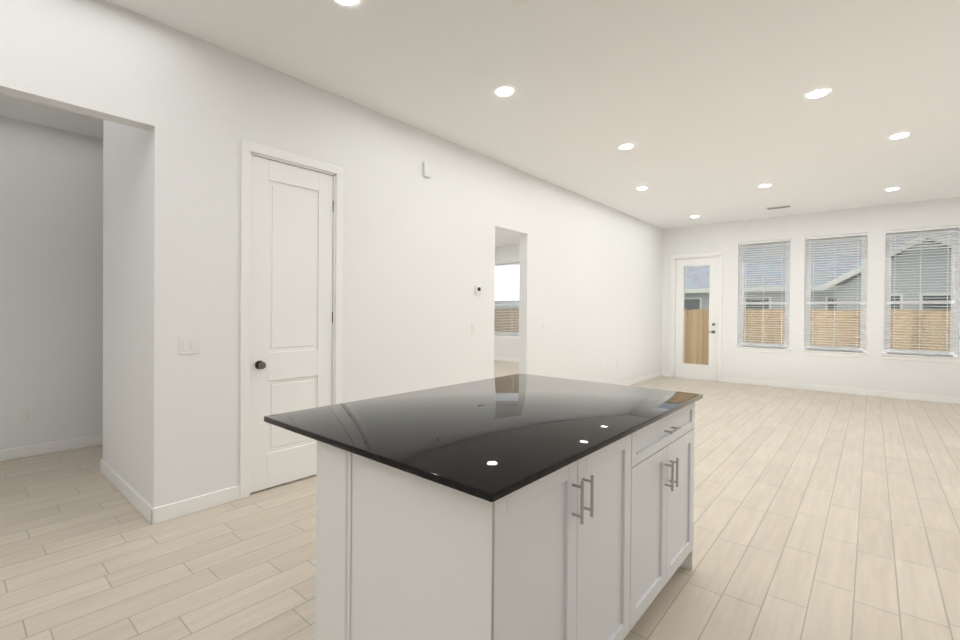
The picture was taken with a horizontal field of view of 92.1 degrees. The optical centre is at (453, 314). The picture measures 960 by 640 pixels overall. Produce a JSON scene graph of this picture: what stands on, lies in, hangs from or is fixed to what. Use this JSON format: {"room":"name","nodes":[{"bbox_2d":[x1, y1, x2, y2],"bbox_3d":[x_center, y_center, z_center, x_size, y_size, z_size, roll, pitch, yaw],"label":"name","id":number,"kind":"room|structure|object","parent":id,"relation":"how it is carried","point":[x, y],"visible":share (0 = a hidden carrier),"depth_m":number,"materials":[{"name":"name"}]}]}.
{"room":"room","nodes":[
{"label":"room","id":0,"kind":"room"},
{"bbox_2d":[0,116,102,449],"bbox_3d":[-4.116,-0.283,3.903,0.120,3.120,5.880,1,1,42],"label":"wall","id":1,"kind":"structure","parent":0,"point":[51,277],"depth_m":4.26,"materials":[{"name":"white paint"}]},
{"bbox_2d":[22,408,32,421],"bbox_3d":[-3.822,0.897,4.150,0.009,0.118,0.075,1,1,42],"label":"outlet","id":2,"kind":"object","parent":1,"relation":"attached to","point":[27,414],"visible":1,"depth_m":4.15,"materials":[{"name":"white plastic"}]},
{"bbox_2d":[0,434,102,461],"bbox_3d":[-4.068,1.228,3.880,0.014,0.100,5.850,1,1,42],"label":"baseboard","id":3,"kind":"structure","parent":1,"relation":"attached to","point":[64,445],"depth_m":4.26,"materials":[{"name":"white paint"}]},
{"bbox_2d":[0,93,102,138],"bbox_3d":[-3.278,-1.771,3.144,2.269,0.119,5.880,1,1,42],"label":"ceiling","id":4,"kind":"structure","parent":0,"point":[12,107],"depth_m":4.01,"materials":[{"name":"white paint"}]},
{"bbox_2d":[103,119,148,502],"bbox_3d":[-2.323,-0.265,3.373,1.130,3.120,0.120,1,1,42],"label":"wall","id":5,"kind":"structure","parent":0,"point":[125,278],"depth_m":3.19,"materials":[{"name":"white paint"}]},
{"bbox_2d":[100,459,159,524],"bbox_3d":[-2.368,1.245,3.323,1.364,0.100,0.014,1,1,42],"label":"baseboard","id":6,"kind":"structure","parent":5,"relation":"attached to","point":[148,511],"depth_m":3.17,"materials":[{"name":"white paint"}]},
{"bbox_2d":[0,0,662,507],"bbox_3d":[0.009,-0.259,5.018,0.120,3.120,13.070,1,1,42],"label":"wall","id":7,"kind":"structure","parent":0,"point":[418,262],"depth_m":3.89,"materials":[{"name":"white paint"}]},
{"bbox_2d":[179,336,199,353],"bbox_3d":[-1.722,0.197,3.017,0.010,0.118,0.121,1,1,42],"label":"light switch","id":8,"kind":"object","parent":7,"relation":"attached to","point":[189,344],"visible":1,"depth_m":3.02,"materials":[{"name":"white plastic"}]},
{"bbox_2d":[152,485,239,521],"bbox_3d":[-1.686,1.252,3.070,0.014,0.100,0.525,1,1,42],"label":"baseboard","id":9,"kind":"structure","parent":7,"relation":"attached to","point":[202,502],"depth_m":3.06,"materials":[{"name":"white paint"}]},
{"bbox_2d":[239,140,342,498],"bbox_3d":[-1.262,0.036,3.607,0.136,2.530,0.840,1,1,42],"label":"door frame","id":10,"kind":"structure","parent":7,"relation":"attached to","point":[249,150],"depth_m":3.31,"materials":[{"name":"white paint"}]},
{"bbox_2d":[250,155,333,492],"bbox_3d":[-1.216,0.071,3.575,0.102,2.437,0.694,1,1,42],"label":"pantry door","id":11,"kind":"structure","parent":7,"relation":"in","point":[292,209],"depth_m":3.55,"materials":[{"name":"white paint"}]},
{"bbox_2d":[423,162,430,177],"bbox_3d":[-0.262,-1.438,4.589,0.030,0.140,0.090,1,1,42],"label":"door chime","id":12,"kind":"object","parent":7,"relation":"attached to","point":[427,169],"visible":0.98,"depth_m":4.57,"materials":[{"name":"white plastic"}]},
{"bbox_2d":[472,323,475,333],"bbox_3d":[0.231,0.152,5.174,0.010,0.118,0.075,1,1,42],"label":"light switch","id":13,"kind":"object","parent":7,"relation":"attached to","point":[473,328],"visible":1,"depth_m":5.17,"materials":[{"name":"white plastic"}]},
{"bbox_2d":[475,285,481,293],"bbox_3d":[0.280,-0.281,5.211,0.024,0.095,0.100,1,1,42],"label":"thermostat","id":14,"kind":"object","parent":7,"relation":"attached to","point":[478,289],"visible":0.96,"depth_m":5.20,"materials":[{"name":"white plastic"}]},
{"bbox_2d":[616,372,663,385],"bbox_3d":[2.682,1.252,7.897,0.014,0.100,5.214,1,1,42],"label":"baseboard","id":15,"kind":"structure","parent":7,"relation":"attached to","point":[644,378],"depth_m":8.94,"materials":[{"name":"white paint"}]},
{"bbox_2d":[0,360,959,639],"bbox_3d":[0.968,1.375,4.137,13.900,0.120,13.450,1,1,42],"label":"floor","id":16,"kind":"structure","parent":0,"point":[826,516],"depth_m":2.67,"materials":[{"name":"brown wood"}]},
{"bbox_2d":[275,397,702,639],"bbox_3d":[0.297,0.878,2.107,1.086,0.894,1.782,1,1,42],"label":"kitchen island","id":17,"kind":"object","parent":16,"relation":"on","point":[520,506],"depth_m":1.44,"materials":[{"name":"white paint"}]},
{"bbox_2d":[264,373,702,504],"bbox_3d":[0.274,0.419,2.125,1.139,0.022,1.808,1,1,42],"label":"island countertop","id":18,"kind":"structure","parent":17,"relation":"on","point":[478,439],"depth_m":1.72,"materials":[{"name":"black stone"}]},
{"bbox_2d":[106,0,959,246],"bbox_3d":[0.994,-1.880,4.114,13.900,0.150,13.450,1,1,42],"label":"ceiling","id":19,"kind":"structure","parent":0,"point":[710,111],"depth_m":3.61,"materials":[{"name":"white paint"}]},
{"bbox_2d":[336,0,355,4],"bbox_3d":[-0.614,-1.803,2.622,0.170,0.008,0.170,1,1,42],"label":"recessed light","id":20,"kind":"object","parent":19,"relation":"in","point":[347,2],"visible":1,"depth_m":2.66,"materials":[{"name":"white paint"}]},
{"bbox_2d":[497,88,511,95],"bbox_3d":[0.413,-1.803,3.742,0.170,0.008,0.170,1,1,42],"label":"recessed light","id":21,"kind":"object","parent":19,"relation":"in","point":[504,92],"visible":1,"depth_m":3.74,"materials":[{"name":"white paint"}]},
{"bbox_2d":[620,145,631,148],"bbox_3d":[1.853,-1.800,4.961,0.170,0.008,0.170,1,1,42],"label":"recessed light","id":22,"kind":"object","parent":19,"relation":"in","point":[626,147],"visible":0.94,"depth_m":4.96,"materials":[{"name":"white paint"}]},
{"bbox_2d":[765,205,791,209],"bbox_3d":[5.433,-1.791,7.723,0.360,0.010,0.180,1,1,42],"label":"ceiling vent","id":23,"kind":"object","parent":19,"relation":"in","point":[778,207],"visible":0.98,"depth_m":7.70,"materials":[{"name":"white metal"}]},
{"bbox_2d":[808,90,827,97],"bbox_3d":[2.941,-1.783,3.733,0.170,0.008,0.170,1,1,42],"label":"recessed light","id":24,"kind":"object","parent":19,"relation":"in","point":[820,93],"visible":0.9,"depth_m":3.73,"materials":[{"name":"white paint"}]},
{"bbox_2d":[891,134,908,138],"bbox_3d":[4.441,-1.777,4.601,0.170,0.008,0.170,1,1,42],"label":"recessed light","id":25,"kind":"object","parent":19,"relation":"in","point":[899,136],"visible":0.94,"depth_m":4.60,"materials":[{"name":"white paint"}]},
{"bbox_2d":[494,197,959,397],"bbox_3d":[5.433,-0.245,9.045,13.740,3.120,0.180,1,1,42],"label":"wall","id":26,"kind":"structure","parent":0,"point":[874,370],"depth_m":8.18,"materials":[{"name":"white paint"}]},
{"bbox_2d":[494,263,518,338],"bbox_3d":[1.596,-0.400,12.477,2.070,2.080,0.180,1,1,42],"label":"window","id":27,"kind":"structure","parent":26,"relation":"in","point":[510,336],"depth_m":12.61,"materials":[{"name":"white plastic"}]},
{"bbox_2d":[494,261,519,334],"bbox_3d":[1.583,-0.454,12.463,1.984,1.967,0.068,1,1,42],"label":"window blind","id":28,"kind":"object","parent":27,"relation":"attached to","point":[506,263],"visible":0.23,"depth_m":12.56,"materials":[{"name":"white plastic"}]},
{"bbox_2d":[494,356,518,361],"bbox_3d":[2.354,1.222,11.701,5.340,0.100,0.014,1,1,42],"label":"baseboard","id":29,"kind":"structure","parent":26,"relation":"attached to","point":[495,358],"depth_m":12.50,"materials":[{"name":"white paint"}]},
{"bbox_2d":[675,257,717,379],"bbox_3d":[4.936,0.069,9.409,0.774,2.435,0.109,1,1,42],"label":"patio door","id":30,"kind":"structure","parent":26,"relation":"in","point":[700,370],"depth_m":9.40,"materials":[{"name":"white paint"}]},
{"bbox_2d":[670,252,722,381],"bbox_3d":[4.973,0.033,9.450,0.960,2.550,0.196,1,1,42],"label":"door frame","id":31,"kind":"structure","parent":26,"relation":"attached to","point":[719,255],"depth_m":9.35,"materials":[{"name":"white paint"}]},
{"bbox_2d":[735,239,790,353],"bbox_3d":[5.810,-0.340,8.663,0.884,2.080,0.180,1,1,42],"label":"window","id":32,"kind":"structure","parent":26,"relation":"in","point":[784,350],"depth_m":8.67,"materials":[{"name":"white plastic"}]},
{"bbox_2d":[738,239,789,347],"bbox_3d":[5.797,-0.394,8.649,0.798,1.967,0.068,1,1,42],"label":"window blind","id":33,"kind":"object","parent":32,"relation":"attached to","point":[763,248],"visible":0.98,"depth_m":8.63,"materials":[{"name":"white plastic"}]},
{"bbox_2d":[801,235,868,357],"bbox_3d":[6.576,-0.329,7.970,0.903,2.080,0.180,1,1,42],"label":"window","id":34,"kind":"structure","parent":26,"relation":"in","point":[842,353],"depth_m":7.95,"materials":[{"name":"white plastic"}]},
{"bbox_2d":[804,233,867,350],"bbox_3d":[6.564,-0.383,7.955,0.817,1.967,0.068,1,1,42],"label":"window blind","id":35,"kind":"object","parent":34,"relation":"attached to","point":[837,237],"visible":1,"depth_m":7.94,"materials":[{"name":"white plastic"}]},
{"bbox_2d":[721,377,959,403],"bbox_3d":[7.799,1.300,6.773,6.850,0.100,0.014,1,1,42],"label":"baseboard","id":36,"kind":"structure","parent":26,"relation":"attached to","point":[931,398],"depth_m":7.79,"materials":[{"name":"white paint"}]},
{"bbox_2d":[880,228,959,362],"bbox_3d":[7.344,-0.318,7.274,0.900,2.080,0.180,1,1,42],"label":"window","id":37,"kind":"structure","parent":26,"relation":"in","point":[927,357],"depth_m":7.24,"materials":[{"name":"white plastic"}]},
{"bbox_2d":[884,225,959,354],"bbox_3d":[7.332,-0.372,7.260,0.814,1.967,0.068,1,1,42],"label":"window blind","id":38,"kind":"object","parent":37,"relation":"attached to","point":[924,230],"visible":1,"depth_m":7.24,"materials":[{"name":"white plastic"}]},
{"label":"outside","id":39,"kind":"structure","parent":0,"visible":0},
{"bbox_3d":[33.694,1.935,37.100,120.000,0.300,79.350,1,1,42],"label":"ground","id":40,"kind":"structure","parent":39,"visible":0},
{"bbox_2d":[495,301,518,307],"bbox_3d":[1.825,0.091,43.588,25.000,2.800,8.500,1,1,42],"label":"house","id":41,"kind":"structure","parent":40,"relation":"on","point":[507,306],"depth_m":37.02,"materials":[{"name":"grey"}]},
{"bbox_2d":[494,309,950,364],"bbox_3d":[6.753,0.790,13.205,44.096,1.912,0.060,1,1,42],"label":"fence","id":42,"kind":"object","parent":40,"relation":"on","point":[696,340],"depth_m":11.31,"materials":[{"name":"brown wood"}]},
{"bbox_2d":[684,233,951,350],"bbox_3d":[23.997,-0.457,20.014,28.400,4.577,17.700,1,1,42],"label":"house","id":43,"kind":"structure","parent":40,"relation":"on","point":[694,294],"depth_m":16.30,"materials":[{"name":"grey"}]},
{"bbox_2d":[685,234,951,288],"bbox_3d":[24.172,-3.538,20.159,28.400,5.239,18.150,1,1,42],"label":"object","id":44,"kind":"structure","parent":43,"relation":"on","point":[695,272],"depth_m":20.36,"materials":[{"name":"white"}]}
]}

